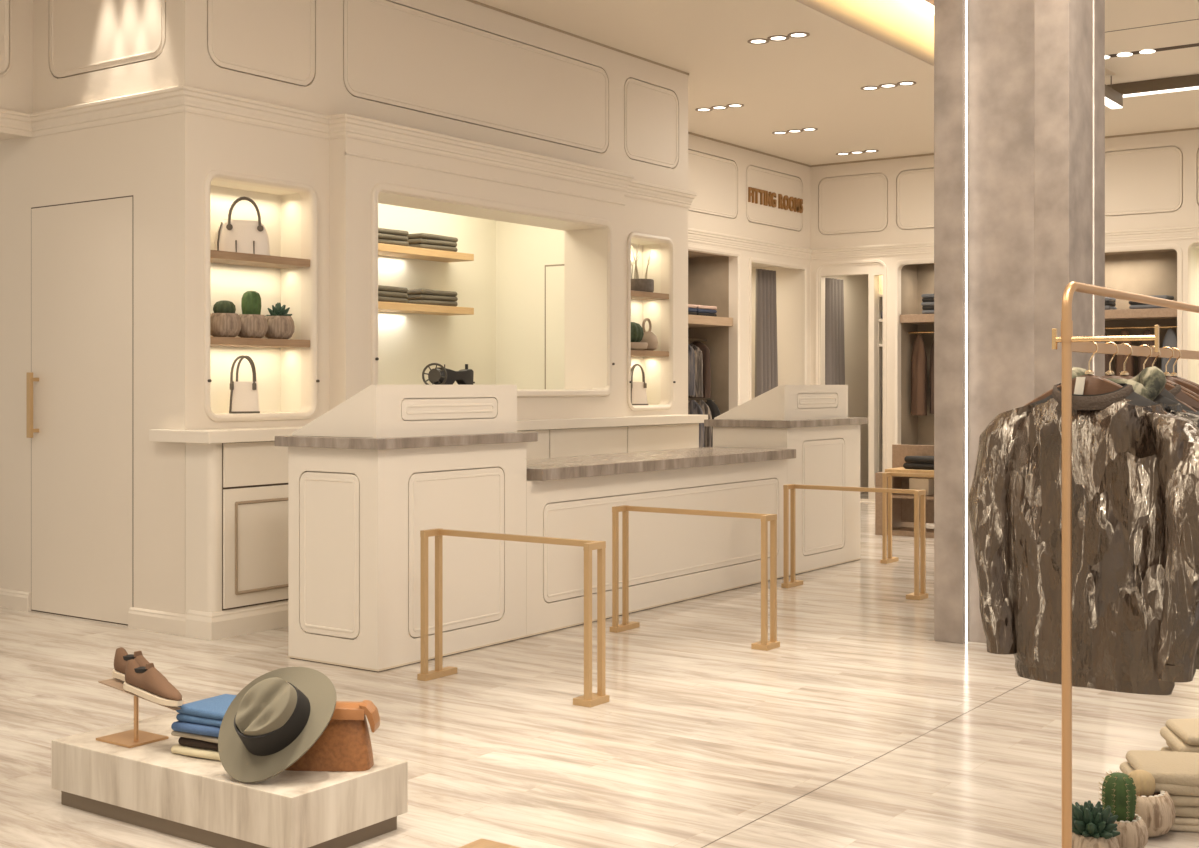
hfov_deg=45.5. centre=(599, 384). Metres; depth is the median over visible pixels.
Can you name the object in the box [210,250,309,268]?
wooden shelf
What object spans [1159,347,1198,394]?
clothes hanger
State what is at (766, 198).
sign
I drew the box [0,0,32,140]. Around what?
wall
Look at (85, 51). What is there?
wall
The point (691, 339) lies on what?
rail
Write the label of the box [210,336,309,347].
wooden shelf
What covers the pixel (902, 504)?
display table
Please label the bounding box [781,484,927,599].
barrier
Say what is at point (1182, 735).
fleece
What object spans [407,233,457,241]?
folded knit
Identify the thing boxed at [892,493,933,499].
shelf
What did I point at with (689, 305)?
shirt
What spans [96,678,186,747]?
stand
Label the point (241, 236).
handbag
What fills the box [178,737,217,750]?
folded cloth
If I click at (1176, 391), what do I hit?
jacket
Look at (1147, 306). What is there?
jumper
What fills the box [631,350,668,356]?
wooden shelf
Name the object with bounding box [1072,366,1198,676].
jacket
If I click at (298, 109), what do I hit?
wall
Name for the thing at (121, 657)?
shoe
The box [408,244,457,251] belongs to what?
folded knit
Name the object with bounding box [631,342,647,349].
pot
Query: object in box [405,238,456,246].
folded knit
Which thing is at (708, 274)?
shelving niche
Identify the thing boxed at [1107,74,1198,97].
linear light
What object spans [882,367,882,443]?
scarf
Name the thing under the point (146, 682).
shoe
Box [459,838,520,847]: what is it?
block
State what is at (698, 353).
shirt
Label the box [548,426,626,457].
base cabinet
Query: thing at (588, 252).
window
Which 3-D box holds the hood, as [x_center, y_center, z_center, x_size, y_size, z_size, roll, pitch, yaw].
[1.318,0.004,3.671,0.255,0.104,0.173,0,0,31]
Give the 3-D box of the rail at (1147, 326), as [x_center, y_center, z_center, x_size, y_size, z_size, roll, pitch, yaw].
[5.907,-0.650,16.345,1.497,0.022,0.021,0,0,35]
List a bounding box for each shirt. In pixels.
[688,304,696,307]
[688,307,696,311]
[688,341,710,397]
[688,344,694,394]
[688,344,702,396]
[696,305,716,309]
[696,309,716,313]
[697,313,716,316]
[903,462,933,469]
[904,456,933,462]
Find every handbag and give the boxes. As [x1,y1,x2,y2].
[214,196,269,254]
[229,355,259,412]
[631,364,647,404]
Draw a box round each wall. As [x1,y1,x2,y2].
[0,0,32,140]
[0,0,173,625]
[30,0,696,614]
[378,203,563,388]
[688,134,811,409]
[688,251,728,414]
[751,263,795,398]
[810,129,1198,501]
[825,275,882,487]
[901,243,1198,444]
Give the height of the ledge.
0.070 m
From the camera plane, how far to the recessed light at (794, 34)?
11.50 m
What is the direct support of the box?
on the display table
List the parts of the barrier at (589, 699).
post, plate, post, rail, post, plate, post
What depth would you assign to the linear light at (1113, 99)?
12.86 m
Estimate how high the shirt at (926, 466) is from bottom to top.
0.062 m
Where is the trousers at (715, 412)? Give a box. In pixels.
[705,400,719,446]
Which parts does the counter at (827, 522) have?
panel, panel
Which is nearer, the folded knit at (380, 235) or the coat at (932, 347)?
the folded knit at (380, 235)
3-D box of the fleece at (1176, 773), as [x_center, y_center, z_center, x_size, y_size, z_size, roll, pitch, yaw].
[2.026,1.292,4.748,0.520,0.080,0.313,0,0,9]
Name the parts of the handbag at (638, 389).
handle, handle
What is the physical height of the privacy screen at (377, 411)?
0.272 m
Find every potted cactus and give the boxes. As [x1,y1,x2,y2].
[210,300,241,336]
[238,291,267,337]
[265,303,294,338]
[631,322,647,349]
[1098,771,1147,847]
[1128,770,1175,837]
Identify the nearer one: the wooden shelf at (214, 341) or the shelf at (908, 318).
the wooden shelf at (214, 341)
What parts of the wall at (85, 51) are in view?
panel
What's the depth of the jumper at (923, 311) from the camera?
17.39 m
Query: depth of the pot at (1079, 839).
4.29 m
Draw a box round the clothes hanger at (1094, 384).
[1024,342,1167,413]
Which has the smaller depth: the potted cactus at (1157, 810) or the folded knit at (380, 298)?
the potted cactus at (1157, 810)
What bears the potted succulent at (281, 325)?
on the wooden shelf at (214, 341)
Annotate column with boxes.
[934,0,1104,643]
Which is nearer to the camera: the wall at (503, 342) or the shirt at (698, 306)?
the wall at (503, 342)
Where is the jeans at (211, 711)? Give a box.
[176,694,236,726]
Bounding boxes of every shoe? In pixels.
[112,647,166,681]
[123,659,182,706]
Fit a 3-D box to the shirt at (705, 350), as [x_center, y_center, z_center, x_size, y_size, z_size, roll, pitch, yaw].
[1.137,-0.180,16.734,0.382,0.660,0.141,0,0,35]
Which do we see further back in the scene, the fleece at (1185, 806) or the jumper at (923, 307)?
the jumper at (923, 307)
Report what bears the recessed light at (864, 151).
in the ceiling
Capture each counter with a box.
[526,459,786,636]
[713,424,860,575]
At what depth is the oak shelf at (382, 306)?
12.01 m
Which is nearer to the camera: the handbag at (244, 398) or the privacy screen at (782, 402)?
the handbag at (244, 398)
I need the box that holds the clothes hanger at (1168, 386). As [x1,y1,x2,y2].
[1140,345,1198,401]
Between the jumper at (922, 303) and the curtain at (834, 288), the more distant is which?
the curtain at (834, 288)
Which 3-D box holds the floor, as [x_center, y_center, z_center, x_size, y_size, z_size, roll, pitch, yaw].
[2.017,1.510,8.062,16.000,0.121,23.500,0,0,35]
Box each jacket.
[968,377,1198,694]
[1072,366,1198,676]
[1160,386,1198,414]
[1169,384,1198,410]
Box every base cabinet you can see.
[185,441,287,640]
[517,429,548,458]
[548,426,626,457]
[627,423,698,452]
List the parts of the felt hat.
crown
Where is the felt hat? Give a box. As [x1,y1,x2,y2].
[218,667,336,782]
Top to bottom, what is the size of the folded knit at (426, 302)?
0.044 m
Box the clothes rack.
[1052,281,1198,847]
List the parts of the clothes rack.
arm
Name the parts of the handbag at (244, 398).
handle, trim, handle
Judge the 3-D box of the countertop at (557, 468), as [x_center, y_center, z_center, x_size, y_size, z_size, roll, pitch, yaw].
[0.279,0.516,9.684,0.732,0.069,3.136,0,0,35]
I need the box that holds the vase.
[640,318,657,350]
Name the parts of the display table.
leg panel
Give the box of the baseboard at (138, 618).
[0,588,186,635]
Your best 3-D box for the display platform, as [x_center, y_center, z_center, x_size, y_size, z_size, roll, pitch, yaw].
[-1.261,1.339,4.803,1.200,0.222,0.505,0,0,35]
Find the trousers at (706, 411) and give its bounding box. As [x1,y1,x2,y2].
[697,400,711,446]
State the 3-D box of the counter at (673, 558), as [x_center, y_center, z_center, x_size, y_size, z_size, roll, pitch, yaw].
[0.236,1.001,9.688,0.657,0.898,3.183,0,0,35]
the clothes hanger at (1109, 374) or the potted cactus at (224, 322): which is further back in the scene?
the potted cactus at (224, 322)
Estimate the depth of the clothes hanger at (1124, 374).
3.81 m
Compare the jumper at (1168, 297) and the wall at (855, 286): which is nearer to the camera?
the jumper at (1168, 297)
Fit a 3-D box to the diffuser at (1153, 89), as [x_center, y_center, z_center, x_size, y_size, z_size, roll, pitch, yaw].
[6.864,-2.682,11.851,5.444,0.013,0.074,0,0,35]
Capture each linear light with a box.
[1105,76,1122,108]
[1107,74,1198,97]
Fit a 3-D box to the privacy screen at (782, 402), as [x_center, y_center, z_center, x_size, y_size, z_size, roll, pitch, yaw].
[1.471,0.134,11.463,0.625,0.272,1.107,0,0,35]
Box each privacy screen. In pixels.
[292,385,516,437]
[714,385,847,420]
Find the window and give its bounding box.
[371,183,614,397]
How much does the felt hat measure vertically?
0.318 m
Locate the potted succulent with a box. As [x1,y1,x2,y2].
[1072,800,1119,847]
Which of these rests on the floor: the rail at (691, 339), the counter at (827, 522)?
the counter at (827, 522)
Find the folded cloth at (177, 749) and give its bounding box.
[171,744,219,760]
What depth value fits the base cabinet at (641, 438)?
12.00 m
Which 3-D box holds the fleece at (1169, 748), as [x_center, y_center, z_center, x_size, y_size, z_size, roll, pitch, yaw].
[2.289,1.342,5.143,0.451,0.073,0.310,0,0,7]
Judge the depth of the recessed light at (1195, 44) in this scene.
11.95 m
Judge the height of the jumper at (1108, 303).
0.050 m
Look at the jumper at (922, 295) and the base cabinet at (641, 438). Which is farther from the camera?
the jumper at (922, 295)
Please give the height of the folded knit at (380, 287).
0.044 m
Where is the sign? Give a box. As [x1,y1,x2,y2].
[748,187,802,212]
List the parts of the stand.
foot plate, stem, rest plate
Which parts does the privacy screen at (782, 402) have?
panel, panel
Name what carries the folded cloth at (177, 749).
on the display platform
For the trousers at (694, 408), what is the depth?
16.34 m
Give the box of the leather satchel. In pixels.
[285,700,379,771]
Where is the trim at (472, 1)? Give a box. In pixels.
[466,0,1198,166]
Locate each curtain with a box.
[755,269,777,396]
[825,278,844,384]
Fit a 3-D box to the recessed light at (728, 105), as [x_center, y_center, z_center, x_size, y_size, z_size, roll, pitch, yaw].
[1.209,-2.799,14.391,0.542,0.018,0.178,0,0,35]
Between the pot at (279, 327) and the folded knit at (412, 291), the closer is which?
the pot at (279, 327)
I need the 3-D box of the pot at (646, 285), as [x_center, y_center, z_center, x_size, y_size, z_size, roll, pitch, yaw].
[0.337,-1.013,12.393,0.270,0.420,0.270,0,0,35]
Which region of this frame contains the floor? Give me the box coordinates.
[0,492,1198,847]
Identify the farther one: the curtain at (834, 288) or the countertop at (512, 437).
the curtain at (834, 288)
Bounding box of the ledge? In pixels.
[149,414,707,443]
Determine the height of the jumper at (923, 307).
0.050 m
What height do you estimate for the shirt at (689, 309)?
0.046 m
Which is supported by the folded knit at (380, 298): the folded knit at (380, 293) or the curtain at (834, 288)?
the folded knit at (380, 293)
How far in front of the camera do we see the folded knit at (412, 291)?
12.08 m
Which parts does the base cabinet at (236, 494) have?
drawer, cabinet door, door moulding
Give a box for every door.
[26,195,132,625]
[545,264,563,388]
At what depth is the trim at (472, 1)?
15.66 m
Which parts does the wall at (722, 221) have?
panel, panel, opening trim, cornice, panel, panel, opening trim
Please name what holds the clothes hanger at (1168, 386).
hanging from the clothes rack
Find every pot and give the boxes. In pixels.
[210,313,241,336]
[238,314,267,337]
[265,316,294,338]
[631,245,653,291]
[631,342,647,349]
[1072,832,1118,847]
[1114,815,1147,847]
[1135,791,1175,837]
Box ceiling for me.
[474,0,1198,164]
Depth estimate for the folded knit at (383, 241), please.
11.70 m
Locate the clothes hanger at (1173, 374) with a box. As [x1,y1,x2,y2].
[1170,347,1198,387]
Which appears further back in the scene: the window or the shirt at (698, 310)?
the shirt at (698, 310)
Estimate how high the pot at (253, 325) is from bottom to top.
0.145 m
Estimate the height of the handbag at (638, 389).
0.358 m
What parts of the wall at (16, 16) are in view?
panel moulding, cornice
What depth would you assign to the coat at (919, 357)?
17.62 m
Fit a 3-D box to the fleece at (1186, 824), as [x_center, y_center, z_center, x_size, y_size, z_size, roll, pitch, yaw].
[2.011,1.425,4.761,0.520,0.047,0.309,0,0,9]
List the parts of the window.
sill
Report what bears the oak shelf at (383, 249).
attached to the wall at (503, 342)
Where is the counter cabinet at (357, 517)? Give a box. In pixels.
[288,442,526,671]
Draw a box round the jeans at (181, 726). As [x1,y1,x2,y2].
[171,721,219,736]
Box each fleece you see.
[1120,750,1198,795]
[1160,718,1198,752]
[1160,741,1177,751]
[1169,794,1198,817]
[1170,816,1198,831]
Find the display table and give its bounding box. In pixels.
[875,444,933,537]
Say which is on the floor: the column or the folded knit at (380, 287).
the column
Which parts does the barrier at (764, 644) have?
post, plate, post, rail, post, plate, post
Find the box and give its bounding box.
[909,477,933,494]
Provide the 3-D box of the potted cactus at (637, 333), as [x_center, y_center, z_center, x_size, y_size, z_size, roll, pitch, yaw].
[0.256,-0.420,12.261,0.318,0.245,0.320,0,0,35]
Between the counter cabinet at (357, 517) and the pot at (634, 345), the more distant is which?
the pot at (634, 345)
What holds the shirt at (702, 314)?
on the shelf at (693, 320)
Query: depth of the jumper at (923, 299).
17.39 m
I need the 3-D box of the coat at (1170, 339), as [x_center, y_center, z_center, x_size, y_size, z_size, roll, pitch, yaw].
[6.398,-0.150,16.000,0.233,0.950,0.236,0,0,35]
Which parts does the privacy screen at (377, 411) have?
panel, panel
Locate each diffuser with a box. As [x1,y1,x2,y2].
[1105,97,1121,108]
[1123,86,1198,97]
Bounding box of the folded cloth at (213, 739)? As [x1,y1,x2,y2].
[171,731,217,742]
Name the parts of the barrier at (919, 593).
post, plate, post, rail, post, plate, post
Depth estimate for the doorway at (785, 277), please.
18.26 m
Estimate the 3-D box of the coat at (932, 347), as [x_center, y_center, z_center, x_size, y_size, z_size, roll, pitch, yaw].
[4.158,-0.135,17.576,0.233,0.980,0.237,0,0,35]
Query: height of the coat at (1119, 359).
0.950 m
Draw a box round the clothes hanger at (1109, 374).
[1101,342,1186,412]
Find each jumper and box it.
[921,294,933,297]
[921,302,933,305]
[922,298,933,301]
[922,306,933,309]
[922,310,933,313]
[1105,297,1115,301]
[1105,301,1115,306]
[1105,305,1116,309]
[1129,299,1167,304]
[1129,304,1166,308]
[1152,295,1173,299]
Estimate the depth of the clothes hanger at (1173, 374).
4.24 m
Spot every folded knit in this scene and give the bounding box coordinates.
[378,228,408,235]
[378,233,407,240]
[378,238,408,245]
[378,285,407,292]
[378,291,407,297]
[378,296,407,302]
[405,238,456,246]
[406,294,457,301]
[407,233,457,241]
[407,289,456,295]
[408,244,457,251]
[408,300,457,306]
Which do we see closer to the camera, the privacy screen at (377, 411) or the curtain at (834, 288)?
the privacy screen at (377, 411)
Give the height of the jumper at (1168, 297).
0.050 m
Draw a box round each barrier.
[417,528,608,707]
[610,505,779,650]
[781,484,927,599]
[880,472,933,563]
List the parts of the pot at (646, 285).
pot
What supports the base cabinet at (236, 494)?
on the floor
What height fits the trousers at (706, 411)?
0.950 m
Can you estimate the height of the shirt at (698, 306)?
0.041 m
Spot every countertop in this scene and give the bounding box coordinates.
[275,432,537,449]
[526,447,795,480]
[704,417,867,427]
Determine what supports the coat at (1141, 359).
hanging from the rail at (1147, 326)
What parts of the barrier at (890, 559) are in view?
post, plate, post, rail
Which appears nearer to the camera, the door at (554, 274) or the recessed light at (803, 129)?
the door at (554, 274)
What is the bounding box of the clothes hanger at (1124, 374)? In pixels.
[1119,343,1196,411]
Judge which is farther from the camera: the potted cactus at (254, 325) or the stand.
the potted cactus at (254, 325)
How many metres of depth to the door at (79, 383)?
8.84 m
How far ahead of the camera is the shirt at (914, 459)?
13.69 m
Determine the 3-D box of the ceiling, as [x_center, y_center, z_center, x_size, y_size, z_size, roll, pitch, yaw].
[2.065,-3.122,9.864,14.000,0.656,20.500,0,0,35]
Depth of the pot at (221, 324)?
8.58 m
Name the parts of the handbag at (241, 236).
handle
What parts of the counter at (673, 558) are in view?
panel, panel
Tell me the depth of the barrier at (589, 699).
6.76 m
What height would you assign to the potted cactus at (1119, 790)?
0.240 m
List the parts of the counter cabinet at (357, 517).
panel, panel, panel, panel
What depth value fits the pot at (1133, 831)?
4.38 m
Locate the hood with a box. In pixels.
[1072,366,1166,400]
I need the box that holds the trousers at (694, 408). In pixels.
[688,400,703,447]
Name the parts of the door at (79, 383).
handle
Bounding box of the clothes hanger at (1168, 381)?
[1146,346,1198,398]
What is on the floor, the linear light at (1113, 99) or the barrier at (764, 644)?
the barrier at (764, 644)
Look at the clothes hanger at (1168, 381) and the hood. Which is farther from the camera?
the clothes hanger at (1168, 381)
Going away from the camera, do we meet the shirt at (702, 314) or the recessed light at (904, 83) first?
the recessed light at (904, 83)
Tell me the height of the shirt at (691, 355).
0.620 m
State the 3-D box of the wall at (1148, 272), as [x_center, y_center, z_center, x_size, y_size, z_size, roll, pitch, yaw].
[6.295,-0.075,16.743,5.380,3.050,1.542,0,0,35]
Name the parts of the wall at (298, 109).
panel, niche frame, cornice, panel, panel, niche frame, panel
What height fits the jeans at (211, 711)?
0.051 m
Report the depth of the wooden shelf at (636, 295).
12.36 m
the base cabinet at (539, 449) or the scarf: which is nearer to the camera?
the base cabinet at (539, 449)
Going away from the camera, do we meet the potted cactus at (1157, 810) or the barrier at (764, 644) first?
the potted cactus at (1157, 810)
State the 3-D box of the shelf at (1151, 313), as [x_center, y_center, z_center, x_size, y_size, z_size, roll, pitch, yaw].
[5.909,-0.800,16.348,1.497,0.100,0.552,0,0,35]
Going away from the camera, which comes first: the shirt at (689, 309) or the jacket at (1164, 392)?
the jacket at (1164, 392)
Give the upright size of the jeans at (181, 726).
0.031 m
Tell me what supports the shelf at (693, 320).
attached to the shelving niche at (708, 274)
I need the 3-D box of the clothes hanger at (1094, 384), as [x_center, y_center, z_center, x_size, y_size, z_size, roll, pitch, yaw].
[1.216,-0.008,3.548,0.370,0.208,0.022,0,0,35]
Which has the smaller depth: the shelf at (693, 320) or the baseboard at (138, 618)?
the baseboard at (138, 618)
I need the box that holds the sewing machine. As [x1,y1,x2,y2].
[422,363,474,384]
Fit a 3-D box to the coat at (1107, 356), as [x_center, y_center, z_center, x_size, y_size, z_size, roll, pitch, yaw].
[5.780,-0.150,16.431,0.233,0.950,0.237,0,0,35]
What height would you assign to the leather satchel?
0.231 m
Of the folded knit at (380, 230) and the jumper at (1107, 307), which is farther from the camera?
the jumper at (1107, 307)
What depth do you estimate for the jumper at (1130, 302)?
15.99 m
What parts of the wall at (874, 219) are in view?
opening trim, panel, panel, opening trim, panel, panel, cornice, panel, opening trim, panel, panel, panel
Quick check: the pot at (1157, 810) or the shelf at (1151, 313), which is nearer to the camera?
the pot at (1157, 810)
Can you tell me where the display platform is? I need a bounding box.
[51,713,407,847]
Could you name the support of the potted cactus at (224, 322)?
on the wooden shelf at (214, 341)
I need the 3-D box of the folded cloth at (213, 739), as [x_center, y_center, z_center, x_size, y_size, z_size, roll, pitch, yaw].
[-1.244,1.159,4.789,0.290,0.017,0.242,0,0,29]
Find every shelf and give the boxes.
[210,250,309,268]
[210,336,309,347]
[378,243,473,262]
[378,301,473,315]
[631,290,668,299]
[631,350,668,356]
[688,314,732,327]
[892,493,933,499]
[900,314,933,323]
[1105,308,1176,320]
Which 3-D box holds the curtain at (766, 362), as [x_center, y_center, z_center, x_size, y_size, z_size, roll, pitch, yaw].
[2.099,-0.005,17.895,0.116,2.870,0.502,0,0,35]
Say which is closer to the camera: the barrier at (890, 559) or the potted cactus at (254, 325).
the potted cactus at (254, 325)
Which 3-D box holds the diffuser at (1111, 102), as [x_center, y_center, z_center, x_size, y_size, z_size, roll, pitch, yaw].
[4.041,-2.537,12.092,0.094,0.013,2.414,0,0,35]
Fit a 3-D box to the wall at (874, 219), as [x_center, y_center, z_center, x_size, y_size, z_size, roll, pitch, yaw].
[7.318,-0.658,14.967,11.300,4.276,0.180,0,0,35]
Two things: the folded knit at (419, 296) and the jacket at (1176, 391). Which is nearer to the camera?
the jacket at (1176, 391)
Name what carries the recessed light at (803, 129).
in the ceiling
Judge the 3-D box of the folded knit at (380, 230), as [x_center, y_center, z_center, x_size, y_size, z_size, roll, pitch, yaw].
[-1.869,-1.257,11.643,0.253,0.044,0.680,0,0,35]
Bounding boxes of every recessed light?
[695,104,743,111]
[747,32,809,43]
[772,128,817,134]
[836,150,878,154]
[861,81,915,89]
[1105,43,1198,58]
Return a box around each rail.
[688,338,706,340]
[908,331,933,333]
[1105,326,1176,328]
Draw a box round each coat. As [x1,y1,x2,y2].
[911,335,926,414]
[930,340,933,413]
[1105,332,1110,372]
[1115,330,1133,376]
[1138,330,1156,373]
[1161,329,1176,376]
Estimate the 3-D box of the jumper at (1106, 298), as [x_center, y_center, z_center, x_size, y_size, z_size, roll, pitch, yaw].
[5.750,-0.974,16.335,0.252,0.050,0.300,0,0,35]
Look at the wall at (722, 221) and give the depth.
16.83 m
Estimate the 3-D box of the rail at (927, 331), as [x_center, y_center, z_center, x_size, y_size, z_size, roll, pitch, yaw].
[4.406,-0.650,17.404,1.362,0.022,0.021,0,0,35]
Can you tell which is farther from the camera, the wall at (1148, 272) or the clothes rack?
the wall at (1148, 272)

